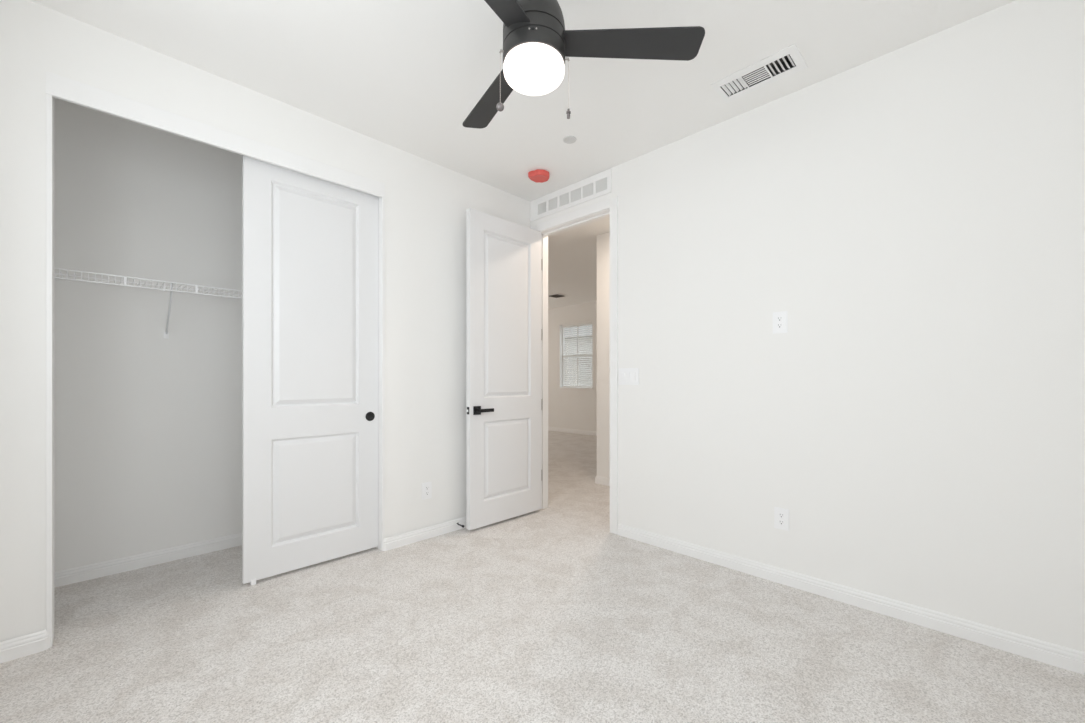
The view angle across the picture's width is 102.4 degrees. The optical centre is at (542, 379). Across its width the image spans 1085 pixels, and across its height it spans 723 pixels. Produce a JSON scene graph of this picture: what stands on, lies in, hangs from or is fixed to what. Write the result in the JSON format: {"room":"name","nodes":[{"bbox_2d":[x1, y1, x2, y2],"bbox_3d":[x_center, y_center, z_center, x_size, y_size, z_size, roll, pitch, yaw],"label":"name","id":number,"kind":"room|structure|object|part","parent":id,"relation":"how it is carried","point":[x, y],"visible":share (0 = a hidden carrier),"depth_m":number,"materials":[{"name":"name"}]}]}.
{"room":"empty bedroom","nodes":[
{"label":"empty bedroom","id":0,"kind":"room"},
{"bbox_2d":[54,97,241,571],"bbox_3d":[-2.179,-0.222,3.017,0.100,2.740,2.470,0,0,45],"label":"wall","id":1,"kind":"structure","parent":0,"point":[148,426],"depth_m":2.66,"materials":[{"name":"white paint"}]},
{"bbox_2d":[54,533,241,587],"bbox_3d":[-2.138,1.107,2.977,0.014,0.082,2.270,0,0,45],"label":"baseboard","id":2,"kind":"structure","parent":1,"relation":"attached to","point":[88,572],"depth_m":2.66,"materials":[{"name":"white paint"}]},
{"bbox_2d":[54,267,241,338],"bbox_3d":[-2.032,-0.413,2.872,0.312,0.311,2.260,0,0,45],"label":"wire shelf","id":3,"kind":"object","parent":1,"relation":"attached to","point":[126,278],"visible":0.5,"depth_m":2.52,"materials":[{"name":"white metal"}]},
{"bbox_3d":[-2.033,-0.561,2.873,0.006,0.006,2.260,0,0,45],"label":"rail","id":4,"kind":"part","parent":3,"relation":"part of","materials":[{"name":"white metal"}]},
{"bbox_3d":[-1.925,-0.517,2.766,0.008,0.008,2.260,0,0,45],"label":"rail","id":5,"kind":"part","parent":3,"relation":"part of","materials":[{"name":"white metal"}]},
{"bbox_3d":[-1.925,-0.564,2.766,0.008,0.008,2.260,0,0,45],"label":"rail","id":6,"kind":"part","parent":3,"relation":"part of","materials":[{"name":"white metal"}]},
{"bbox_2d":[0,0,529,641],"bbox_3d":[-1.246,-0.222,2.833,0.115,2.740,3.120,0,0,45],"label":"wall","id":7,"kind":"structure","parent":0,"point":[427,202],"depth_m":2.27,"materials":[{"name":"white paint"}]},
{"bbox_2d":[0,629,49,662],"bbox_3d":[-2.203,1.107,1.776,0.034,0.082,0.271,0,0,45],"label":"baseboard","id":8,"kind":"structure","parent":7,"relation":"attached to","point":[15,648],"depth_m":1.81,"materials":[{"name":"white paint"}]},
{"bbox_2d":[46,71,384,646],"bbox_3d":[-1.630,-0.086,2.436,0.127,2.467,1.506,0,0,45],"label":"door frame","id":9,"kind":"structure","parent":7,"relation":"attached to","point":[57,86],"depth_m":2.11,"materials":[{"name":"white paint"}]},
{"bbox_2d":[242,155,377,585],"bbox_3d":[-1.391,-0.059,2.691,0.048,2.413,0.768,0,0,45],"label":"door","id":10,"kind":"structure","parent":7,"relation":"in","point":[310,244],"depth_m":2.63,"materials":[{"name":"white paint"}]},
{"bbox_3d":[-1.148,0.246,2.910,0.004,0.062,0.062,0,0,45],"label":"finger pull","id":11,"kind":"part","parent":10,"relation":"part of","materials":[{"name":"black metal"}]},
{"bbox_2d":[381,516,465,550],"bbox_3d":[-0.590,1.107,3.409,0.034,0.082,1.380,0,0,45],"label":"baseboard","id":12,"kind":"structure","parent":7,"relation":"attached to","point":[403,539],"depth_m":3.12,"materials":[{"name":"white paint"}]},
{"bbox_2d":[422,482,431,499],"bbox_3d":[-0.836,0.805,3.159,0.010,0.121,0.077,0,0,45],"label":"electrical outlet","id":13,"kind":"object","parent":7,"relation":"attached to","point":[426,487],"visible":1,"depth_m":3.15,"materials":[{"name":"white plastic"}]},
{"bbox_2d":[30,0,1014,308],"bbox_3d":[-0.495,-1.642,5.191,9.240,0.100,7.810,0,0,45],"label":"ceiling","id":14,"kind":"structure","parent":0,"point":[405,75],"depth_m":2.19,"materials":[{"name":"white paint"}]},
{"bbox_2d":[528,169,549,182],"bbox_3d":[-0.022,-1.572,3.373,0.151,0.046,0.154,0,0,45],"label":"smoke detector","id":15,"kind":"object","parent":14,"relation":"attached to","point":[539,175],"visible":1,"depth_m":3.34,"materials":[{"name":"red plastic"}]},
{"bbox_2d":[548,293,567,297],"bbox_3d":[0.268,-1.582,8.268,0.320,0.019,0.320,0,0,45],"label":"ceiling vent","id":16,"kind":"object","parent":14,"relation":"in","point":[556,295],"visible":0.91,"depth_m":8.23,"materials":[{"name":"black metal"}]},
{"bbox_2d":[563,136,575,143],"bbox_3d":[0.180,-1.589,2.893,0.090,0.007,0.090,0,0,45],"label":"sprinkler cover","id":17,"kind":"object","parent":14,"relation":"attached to","point":[568,139],"visible":1,"depth_m":2.88,"materials":[{"name":"white paint"}]},
{"bbox_2d":[463,0,704,128],"bbox_3d":[-0.131,-1.289,1.648,1.103,0.606,1.101,0,0,45],"label":"ceiling fan","id":18,"kind":"object","parent":14,"relation":"hanging from","point":[537,43],"visible":1,"depth_m":1.61,"materials":[{"name":"grey metal"}]},
{"bbox_3d":[-0.212,-1.269,1.960,0.129,0.034,0.547,0,0,-30],"label":"blade","id":19,"kind":"part","parent":18,"relation":"part of","materials":[{"name":"grey"}]},
{"bbox_3d":[-0.210,-1.269,1.339,0.129,0.034,0.547,0,0,30],"label":"blade","id":20,"kind":"part","parent":18,"relation":"part of","materials":[{"name":"grey"}]},
{"bbox_3d":[-0.032,-1.161,1.649,0.232,0.070,0.232,0,0,45],"label":"globe","id":21,"kind":"part","parent":18,"relation":"part of","materials":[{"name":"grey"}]},
{"bbox_3d":[0.099,-1.109,1.649,0.002,0.195,0.002,0,0,45],"label":"pull chain","id":22,"kind":"part","parent":18,"relation":"part of","materials":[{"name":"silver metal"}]},
{"bbox_3d":[0.327,-1.269,1.651,0.547,0.034,0.129,0,0,0],"label":"blade","id":23,"kind":"part","parent":18,"relation":"part of","materials":[{"name":"grey"}]},
{"bbox_2d":[710,43,807,102],"bbox_3d":[1.128,-1.616,2.287,0.410,0.056,0.216,0,0,45],"label":"ceiling vent","id":24,"kind":"object","parent":14,"relation":"in","point":[788,61],"visible":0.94,"depth_m":2.29,"materials":[{"name":"white metal"}]},
{"bbox_2d":[0,430,1084,722],"bbox_3d":[-0.495,1.198,5.191,9.240,0.100,7.810,0,0,45],"label":"floor","id":25,"kind":"structure","parent":0,"point":[549,614],"depth_m":1.87,"materials":[{"name":"carpet"}]},
{"bbox_2d":[548,301,596,431],"bbox_3d":[2.147,-0.222,7.965,9.100,2.740,0.150,0,0,45],"label":"wall","id":26,"kind":"structure","parent":0,"point":[568,408],"depth_m":9.43,"materials":[{"name":"white paint"}]},
{"bbox_2d":[548,427,596,435],"bbox_3d":[0.905,1.107,9.076,5.530,0.082,0.014,0,0,45],"label":"baseboard","id":27,"kind":"structure","parent":26,"relation":"attached to","point":[593,433],"depth_m":9.32,"materials":[{"name":"white paint"}]},
{"bbox_2d":[559,327,592,388],"bbox_3d":[0.746,-0.502,9.332,0.925,1.390,0.155,0,0,45],"label":"window","id":28,"kind":"structure","parent":26,"relation":"in","point":[563,342],"depth_m":9.65,"materials":[{"name":"white plastic"}]},
{"bbox_3d":[0.725,0.183,9.310,0.925,0.020,0.095,0,0,45],"label":"sill","id":29,"kind":"part","parent":28,"relation":"part of","materials":[{"name":"white paint"}]},
{"bbox_2d":[562,322,591,386],"bbox_3d":[0.749,-0.518,9.289,0.820,1.353,0.060,0,0,45],"label":"window blind","id":30,"kind":"object","parent":28,"relation":"attached to","point":[572,377],"visible":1,"depth_m":9.29,"materials":[{"name":"white plastic"}]},
{"bbox_2d":[597,232,609,477],"bbox_3d":[1.869,-0.222,3.664,3.450,2.740,0.120,0,0,45],"label":"wall","id":31,"kind":"structure","parent":0,"point":[603,240],"depth_m":4.77,"materials":[{"name":"white paint"}]},
{"bbox_2d":[595,476,609,485],"bbox_3d":[1.859,1.107,3.664,3.464,0.082,0.134,0,0,45],"label":"baseboard","id":32,"kind":"structure","parent":31,"relation":"attached to","point":[598,479],"depth_m":4.76,"materials":[{"name":"white paint"}]},
{"bbox_2d":[530,0,1084,651],"bbox_3d":[-0.913,-0.222,4.782,8.980,2.740,0.120,0,0,45],"label":"wall","id":33,"kind":"structure","parent":0,"point":[914,212],"depth_m":2.12,"materials":[{"name":"white paint"}]},
{"bbox_2d":[466,208,541,529],"bbox_3d":[-0.277,-0.078,3.557,0.144,2.408,0.820,0,0,45],"label":"door","id":34,"kind":"structure","parent":33,"relation":"in","point":[504,261],"depth_m":3.48,"materials":[{"name":"white paint"}]},
{"bbox_3d":[-0.439,0.234,3.326,0.050,0.028,0.142,0,0,45],"label":"lever","id":35,"kind":"part","parent":34,"relation":"part of","materials":[{"name":"black metal"}]},
{"bbox_2d":[531,168,611,221],"bbox_3d":[0.208,-1.496,3.584,0.870,0.177,0.010,0,0,45],"label":"air vent","id":36,"kind":"object","parent":33,"relation":"in","point":[600,184],"visible":1,"depth_m":3.54,"materials":[{"name":"white metal"}]},
{"bbox_2d":[531,196,617,533],"bbox_3d":[0.278,-0.105,3.605,0.920,2.506,0.150,0,0,45],"label":"door frame","id":37,"kind":"structure","parent":33,"relation":"attached to","point":[609,207],"depth_m":3.42,"materials":[{"name":"white paint"}]},
{"bbox_3d":[0.230,-1.325,3.557,0.781,0.066,0.015,0,0,45],"label":"casing","id":38,"kind":"part","parent":37,"relation":"part of","materials":[{"name":"white paint"}]},
{"bbox_3d":[0.533,-0.105,3.258,0.069,2.506,0.015,0,0,45],"label":"casing","id":39,"kind":"part","parent":37,"relation":"part of","materials":[{"name":"white paint"}]},
{"bbox_2d":[619,368,638,384],"bbox_3d":[0.624,-0.022,3.170,0.172,0.122,0.012,0,0,45],"label":"light switch","id":40,"kind":"object","parent":33,"relation":"attached to","point":[627,376],"visible":1,"depth_m":3.16,"materials":[{"name":"white plastic"}]},
{"bbox_2d":[773,311,787,333],"bbox_3d":[1.341,-0.322,2.464,0.077,0.121,0.010,0,0,45],"label":"electrical outlet","id":41,"kind":"object","parent":33,"relation":"attached to","point":[780,319],"visible":1,"depth_m":2.46,"materials":[{"name":"white plastic"}]},
{"bbox_2d":[776,323,782,327],"bbox_3d":[1.339,-0.302,2.463,0.034,0.028,0.005,0,0,45],"label":"receptacle","id":42,"kind":"object","parent":41,"relation":"attached to","point":[778,325],"depth_m":2.46,"materials":[{"name":"grey plastic"}]},
{"bbox_2d":[776,316,782,321],"bbox_3d":[1.339,-0.342,2.463,0.034,0.028,0.005,0,0,45],"label":"receptacle","id":43,"kind":"object","parent":41,"relation":"attached to","point":[778,318],"depth_m":2.46,"materials":[{"name":"grey plastic"}]},
{"bbox_2d":[774,507,788,530],"bbox_3d":[1.347,0.785,2.458,0.077,0.121,0.010,0,0,45],"label":"electrical outlet","id":44,"kind":"object","parent":33,"relation":"attached to","point":[781,515],"visible":1,"depth_m":2.46,"materials":[{"name":"white plastic"}]},
{"bbox_2d":[617,523,1084,674],"bbox_3d":[1.397,1.107,2.405,2.354,0.082,0.014,0,0,45],"label":"baseboard","id":45,"kind":"structure","parent":33,"relation":"attached to","point":[1066,658],"depth_m":2.12,"materials":[{"name":"white paint"}]},
{"label":"outside","id":46,"kind":"structure","parent":0,"visible":0},
{"bbox_3d":[16.640,4.248,31.073,100.000,0.200,52.400,0,0,45],"label":"ground","id":47,"kind":"structure","parent":46,"visible":0},
{"bbox_2d":[565,357,591,385],"bbox_3d":[1.389,1.618,15.636,24.000,5.060,0.300,0,0,45],"label":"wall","id":48,"kind":"structure","parent":47,"relation":"on","point":[576,357],"depth_m":15.40,"materials":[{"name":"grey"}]},
{"bbox_2d":[565,324,591,354],"bbox_3d":[3.393,-0.152,23.356,21.200,8.600,7.000,0,0,45],"label":"neighbor house","id":49,"kind":"structure","parent":47,"relation":"on","point":[589,324],"depth_m":20.71,"materials":[{"name":"white paint"}]}
]}

